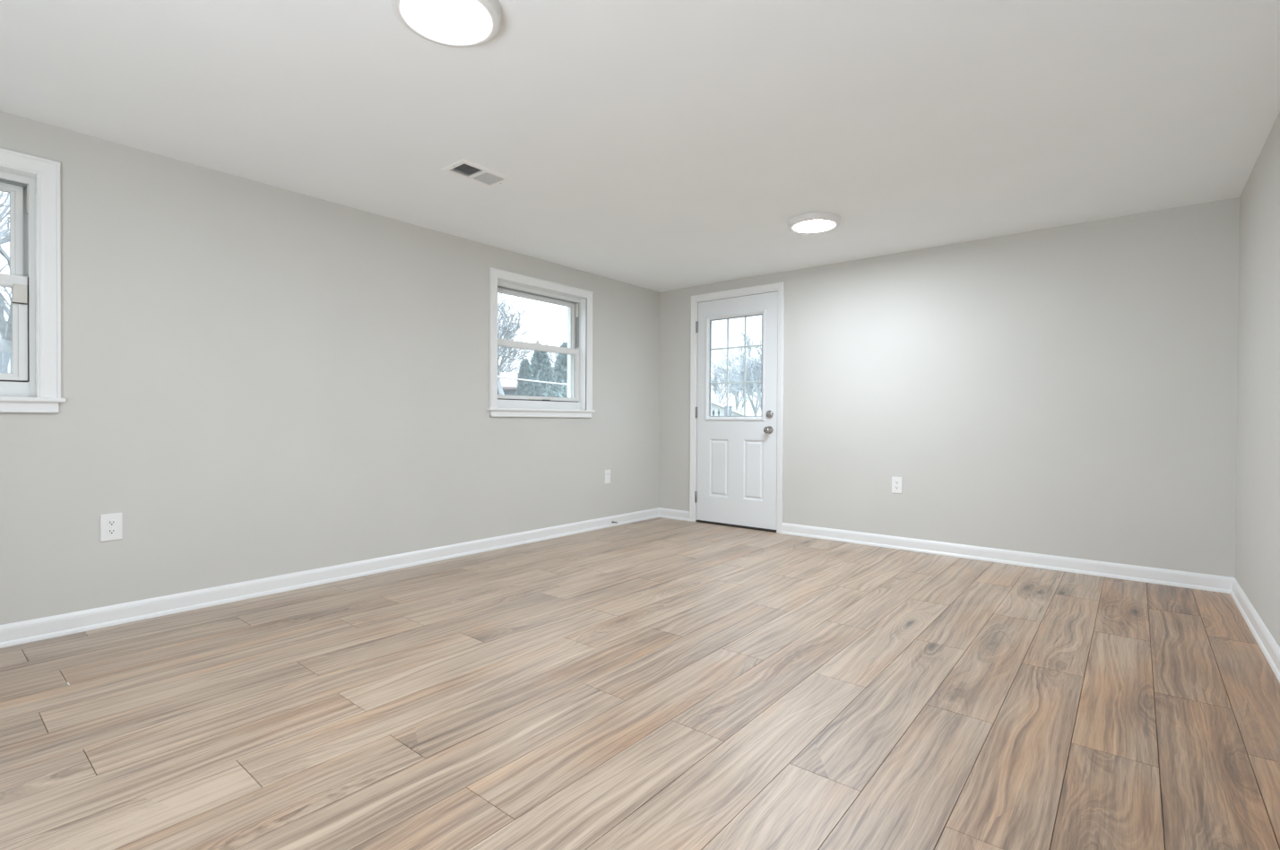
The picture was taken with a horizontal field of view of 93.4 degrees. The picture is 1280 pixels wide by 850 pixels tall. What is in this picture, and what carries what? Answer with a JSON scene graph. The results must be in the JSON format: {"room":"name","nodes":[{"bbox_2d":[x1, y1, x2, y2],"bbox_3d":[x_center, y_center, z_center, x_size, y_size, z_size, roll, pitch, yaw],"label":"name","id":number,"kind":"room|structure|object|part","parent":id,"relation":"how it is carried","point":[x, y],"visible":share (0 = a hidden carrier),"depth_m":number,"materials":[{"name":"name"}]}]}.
{"room":"empty living room","nodes":[
{"label":"empty living room","id":0,"kind":"room"},
{"bbox_2d":[0,111,659,624],"bbox_3d":[-2.010,-0.160,3.390,0.200,2.260,7.090,1,1,39],"label":"wall","id":1,"kind":"structure","parent":0,"point":[263,380],"depth_m":3.24,"materials":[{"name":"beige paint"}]},
{"bbox_2d":[0,147,66,412],"bbox_3d":[-2.921,-0.590,2.268,0.257,1.078,1.083,1,1,39],"label":"window","id":2,"kind":"structure","parent":1,"relation":"in","point":[33,384],"depth_m":2.58,"materials":[{"name":"white plastic"}]},
{"bbox_3d":[-2.943,-0.821,2.286,0.030,0.447,0.848,1,1,39],"label":"sash","id":3,"kind":"part","parent":2,"relation":"part of","materials":[{"name":"white plastic"}]},
{"bbox_3d":[-2.917,-0.412,2.265,0.030,0.446,0.868,1,1,39],"label":"sash","id":4,"kind":"part","parent":2,"relation":"part of","materials":[{"name":"white plastic"}]},
{"bbox_3d":[-2.947,-0.588,2.290,0.141,0.946,0.914,1,1,39],"label":"frame","id":5,"kind":"part","parent":2,"relation":"part of","materials":[{"name":"white plastic"}]},
{"bbox_2d":[100,512,122,541],"bbox_3d":[-2.408,0.465,2.750,0.008,0.122,0.078,1,1,39],"label":"wall outlet","id":6,"kind":"object","parent":1,"relation":"attached to","point":[111,524],"visible":1,"depth_m":2.75,"materials":[{"name":"white plastic"}]},
{"bbox_2d":[106,527,116,534],"bbox_3d":[-2.406,0.485,2.748,0.002,0.028,0.034,1,1,39],"label":"receptacle","id":7,"kind":"object","parent":6,"relation":"attached to","point":[109,531],"depth_m":2.75,"materials":[{"name":"white plastic"}]},
{"bbox_2d":[106,518,116,526],"bbox_3d":[-2.406,0.446,2.748,0.002,0.028,0.034,1,1,39],"label":"receptacle","id":8,"kind":"object","parent":6,"relation":"attached to","point":[109,522],"depth_m":2.75,"materials":[{"name":"white plastic"}]},
{"bbox_2d":[0,507,658,648],"bbox_3d":[-1.931,0.866,3.329,0.020,0.090,6.690,1,1,39],"label":"baseboard","id":9,"kind":"structure","parent":1,"relation":"attached to","point":[40,628],"depth_m":3.23,"materials":[{"name":"white wood"}]},
{"bbox_2d":[486,267,595,417],"bbox_3d":[-0.827,-0.599,4.819,0.257,1.074,1.093,1,1,39],"label":"window","id":10,"kind":"structure","parent":1,"relation":"in","point":[579,302],"depth_m":4.88,"materials":[{"name":"white plastic"}]},
{"bbox_3d":[-0.849,-0.831,4.837,0.030,0.447,0.886,1,1,39],"label":"sash","id":11,"kind":"part","parent":10,"relation":"part of","materials":[{"name":"white plastic"}]},
{"bbox_3d":[-0.822,-0.423,4.817,0.030,0.446,0.906,1,1,39],"label":"sash","id":12,"kind":"part","parent":10,"relation":"part of","materials":[{"name":"white plastic"}]},
{"bbox_3d":[-0.853,-0.599,4.841,0.140,0.946,0.924,1,1,39],"label":"frame","id":13,"kind":"part","parent":10,"relation":"part of","materials":[{"name":"white plastic"}]},
{"bbox_2d":[604,469,610,483],"bbox_3d":[-0.286,0.455,5.335,0.008,0.120,0.074,1,1,39],"label":"wall outlet","id":14,"kind":"object","parent":1,"relation":"attached to","point":[607,472],"visible":1,"depth_m":5.33,"materials":[{"name":"white plastic"}]},
{"bbox_2d":[0,517,1279,849],"bbox_3d":[-0.377,0.960,2.053,4.042,0.060,6.690,1,1,39],"label":"floor","id":15,"kind":"structure","parent":0,"point":[658,683],"depth_m":1.96,"materials":[{"name":"brown wood"}]},
{"bbox_2d":[0,0,1279,292],"bbox_3d":[-0.364,-1.395,2.033,4.442,0.250,7.090,1,1,39],"label":"ceiling","id":16,"kind":"structure","parent":0,"point":[658,145],"depth_m":2.42,"materials":[{"name":"white paint"}]},
{"bbox_2d":[390,0,501,47],"bbox_3d":[-0.583,-1.250,1.826,0.324,0.037,0.324,1,1,39],"label":"recessed light","id":17,"kind":"object","parent":16,"relation":"in","point":[454,23],"visible":1,"depth_m":1.84,"materials":[{"name":"white plastic"}]},
{"bbox_2d":[405,0,487,41],"bbox_3d":[-0.584,-1.236,1.826,0.239,0.007,0.239,1,1,39],"label":"diffuser","id":18,"kind":"object","parent":17,"relation":"attached to","point":[435,20],"depth_m":1.83,"materials":[{"name":"white plastic"}]},
{"bbox_2d":[440,158,513,188],"bbox_3d":[-0.828,-1.372,3.078,0.190,0.199,0.307,1,1,39],"label":"ceiling vent","id":19,"kind":"object","parent":16,"relation":"in","point":[474,172],"visible":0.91,"depth_m":3.08,"materials":[{"name":"white metal"}]},
{"bbox_3d":[-0.816,-1.283,3.089,0.133,0.013,0.012,1,1,39],"label":"louver blade","id":20,"kind":"part","parent":19,"relation":"part of","materials":[{"name":"white metal"}]},
{"bbox_2d":[787,211,840,233],"bbox_3d":[1.087,-1.258,3.773,0.324,0.037,0.324,1,1,39],"label":"recessed light","id":21,"kind":"object","parent":16,"relation":"in","point":[819,221],"visible":1,"depth_m":3.71,"materials":[{"name":"white plastic"}]},
{"bbox_2d":[794,220,833,232],"bbox_3d":[1.086,-1.244,3.773,0.239,0.007,0.239,1,1,39],"label":"diffuser","id":22,"kind":"object","parent":21,"relation":"attached to","point":[805,226],"depth_m":3.77,"materials":[{"name":"white plastic"}]},
{"bbox_2d":[658,197,1239,577],"bbox_3d":[1.815,-0.151,4.707,4.042,2.260,0.200,1,1,39],"label":"wall","id":23,"kind":"structure","parent":0,"point":[1069,391],"depth_m":3.99,"materials":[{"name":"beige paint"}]},
{"bbox_2d":[658,507,689,520],"bbox_3d":[0.323,0.857,5.793,0.377,0.090,0.020,1,1,39],"label":"baseboard","id":24,"kind":"structure","parent":23,"relation":"attached to","point":[665,513],"depth_m":5.79,"materials":[{"name":"white wood"}]},
{"bbox_2d":[689,281,784,533],"bbox_3d":[0.884,-0.149,5.425,0.938,2.113,0.270,1,1,39],"label":"door","id":25,"kind":"structure","parent":23,"relation":"in","point":[736,462],"depth_m":5.36,"materials":[{"name":"white paint"}]},
{"bbox_3d":[0.854,-0.518,5.388,0.607,0.955,0.064,1,1,39],"label":"light frame","id":26,"kind":"part","parent":25,"relation":"part of","materials":[{"name":"white paint"}]},
{"bbox_3d":[1.087,0.043,5.131,0.066,0.066,0.068,1,1,39],"label":"knob","id":27,"kind":"part","parent":25,"relation":"part of","materials":[{"name":"silver metal"}]},
{"bbox_2d":[891,476,902,492],"bbox_3d":[1.914,0.447,4.493,0.074,0.120,0.008,1,1,39],"label":"wall outlet","id":28,"kind":"object","parent":23,"relation":"attached to","point":[896,481],"visible":1,"depth_m":4.49,"materials":[{"name":"white plastic"}]},
{"bbox_2d":[781,522,1234,593],"bbox_3d":[2.248,0.880,4.214,2.727,0.090,0.020,1,1,39],"label":"baseboard","id":29,"kind":"structure","parent":23,"relation":"attached to","point":[1220,583],"depth_m":3.96,"materials":[{"name":"white wood"}]},
{"bbox_2d":[1235,111,1279,647],"bbox_3d":[1.268,-0.120,0.699,0.200,2.260,7.090,1,1,39],"label":"wall","id":30,"kind":"structure","parent":0,"point":[1258,449],"depth_m":2.73,"materials":[{"name":"beige paint"}]},
{"bbox_2d":[1229,577,1279,683],"bbox_3d":[1.178,0.904,0.777,0.020,0.090,6.690,1,1,39],"label":"baseboard","id":31,"kind":"structure","parent":30,"relation":"attached to","point":[1269,647],"depth_m":2.64,"materials":[{"name":"white wood"}]},
{"label":"outside","id":32,"kind":"structure","parent":0,"visible":0},
{"bbox_3d":[5.337,1.240,27.968,120.000,0.300,130.000,1,1,39],"label":"lawn","id":33,"kind":"structure","parent":32,"visible":0},
{"bbox_2d":[0,305,10,372],"bbox_3d":[-22.000,-1.492,19.598,7.700,5.018,2.912,1,1,42],"label":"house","id":34,"kind":"structure","parent":33,"relation":"on","point":[5,315],"depth_m":17.99,"materials":[{"name":"white"}]},
{"bbox_2d":[0,191,11,372],"bbox_3d":[-11.746,-1.820,10.835,4.079,5.947,3.206,1,1,39],"label":"bare tree","id":35,"kind":"object","parent":33,"relation":"on","point":[5,326],"visible":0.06,"depth_m":11.41,"materials":[{"name":"grey plant"}]},
{"bbox_2d":[0,351,11,372],"bbox_3d":[-6.006,0.265,5.300,0.062,1.856,0.882,1,1,41],"label":"fence","id":36,"kind":"object","parent":33,"relation":"on","point":[5,353],"visible":0.13,"depth_m":5.50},
{"bbox_2d":[497,371,518,395],"bbox_3d":[-7.779,-0.982,33.587,2.708,3.911,7.700,0,0,-13],"label":"house","id":37,"kind":"structure","parent":33,"relation":"on","point":[508,385],"depth_m":30.82,"materials":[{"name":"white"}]},
{"bbox_2d":[497,293,530,394],"bbox_3d":[-6.146,-2.176,23.413,3.934,6.502,4.138,0,0,-9],"label":"bare tree","id":38,"kind":"object","parent":33,"relation":"on","point":[505,331],"visible":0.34,"depth_m":23.25,"materials":[{"name":"grey plant"}]},
{"bbox_2d":[498,347,533,371],"bbox_3d":[-9.192,-2.484,38.459,4.277,6.828,3.340,1,1,24],"label":"bare tree","id":39,"kind":"object","parent":33,"relation":"on","point":[509,367],"visible":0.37,"depth_m":38.67,"materials":[{"name":"grey plant"}]},
{"bbox_2d":[514,357,536,396],"bbox_3d":[-4.871,-0.889,25.519,1.188,3.893,1.165,1,1,39],"label":"evergreen tree","id":40,"kind":"object","parent":33,"relation":"on","point":[524,387],"visible":0.41,"depth_m":25.33,"materials":[{"name":"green plant"}]},
{"bbox_2d":[528,350,553,396],"bbox_3d":[-4.566,-1.329,27.623,1.907,4.739,1.905,1,1,39],"label":"evergreen tree","id":41,"kind":"object","parent":33,"relation":"on","point":[540,365],"visible":0.34,"depth_m":27.22,"materials":[{"name":"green plant"}]},
{"bbox_2d":[541,338,560,368],"bbox_3d":[-4.111,-1.874,33.299,3.239,5.749,2.502,1,1,42],"label":"bare tree","id":42,"kind":"object","parent":33,"relation":"on","point":[550,353],"visible":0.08,"depth_m":32.88,"materials":[{"name":"grey plant"}]},
{"bbox_2d":[544,341,567,397],"bbox_3d":[-2.889,-1.107,23.807,1.819,4.377,1.769,1,1,39],"label":"evergreen tree","id":43,"kind":"object","parent":33,"relation":"on","point":[559,375],"visible":0.17,"depth_m":23.40,"materials":[{"name":"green plant"}]},
{"bbox_2d":[724,405,726,415],"bbox_3d":[1.400,0.453,9.905,0.044,1.539,0.044,1,1,39],"label":"gate post","id":44,"kind":"object","parent":33,"relation":"on","point":[725,406],"visible":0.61,"depth_m":9.88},
{"bbox_2d":[711,356,740,404],"bbox_3d":[6.475,-2.151,46.092,4.721,6.205,3.444,0,0,12],"label":"bare tree","id":45,"kind":"object","parent":33,"relation":"on","point":[719,390],"visible":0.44,"depth_m":46.06,"materials":[{"name":"grey plant"}]},
{"bbox_2d":[710,399,743,415],"bbox_3d":[2.748,0.095,20.157,1.411,2.095,2.900,0,0,8],"label":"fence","id":46,"kind":"object","parent":33,"relation":"on","point":[715,405],"visible":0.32,"depth_m":18.91,"materials":[{"name":"white"}]},
{"bbox_2d":[728,405,732,415],"bbox_3d":[1.480,0.454,9.894,0.044,1.539,0.044,1,1,39],"label":"gate post","id":47,"kind":"object","parent":33,"relation":"on","point":[730,406],"visible":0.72,"depth_m":9.87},
{"bbox_2d":[711,351,752,410],"bbox_3d":[5.832,-1.861,37.843,3.414,5.760,3.989,0,0,8],"label":"bare tree","id":48,"kind":"object","parent":33,"relation":"on","point":[736,393],"visible":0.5,"depth_m":37.25,"materials":[{"name":"grey plant"}]},
{"bbox_2d":[718,329,761,408],"bbox_3d":[4.327,-1.082,21.473,2.620,4.470,3.254,1,1,39],"label":"bare tree","id":49,"kind":"object","parent":33,"relation":"on","point":[755,366],"visible":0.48,"depth_m":20.88,"materials":[{"name":"grey plant"}]},
{"bbox_2d":[730,365,758,411],"bbox_3d":[10.649,-2.717,57.523,4.022,7.186,4.613,0,0,3],"label":"bare tree","id":50,"kind":"object","parent":33,"relation":"on","point":[742,405],"visible":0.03,"depth_m":58.49,"materials":[{"name":"grey plant"}]},
{"bbox_2d":[729,356,761,415],"bbox_3d":[5.469,-1.184,28.449,2.608,4.567,3.225,0,1,17],"label":"bare tree","id":51,"kind":"object","parent":33,"relation":"on","point":[755,409],"visible":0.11,"depth_m":28.27,"materials":[{"name":"grey plant"}]},
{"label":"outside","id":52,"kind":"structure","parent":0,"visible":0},
{"bbox_2d":[497,375,567,385],"bbox_3d":[-2.532,-0.914,9.704,4.614,0.652,0.024,0,0,-9],"label":"cable","id":53,"kind":"object","parent":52,"point":[497,376],"visible":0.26,"depth_m":9.82,"materials":[{"name":"white"}]}
]}

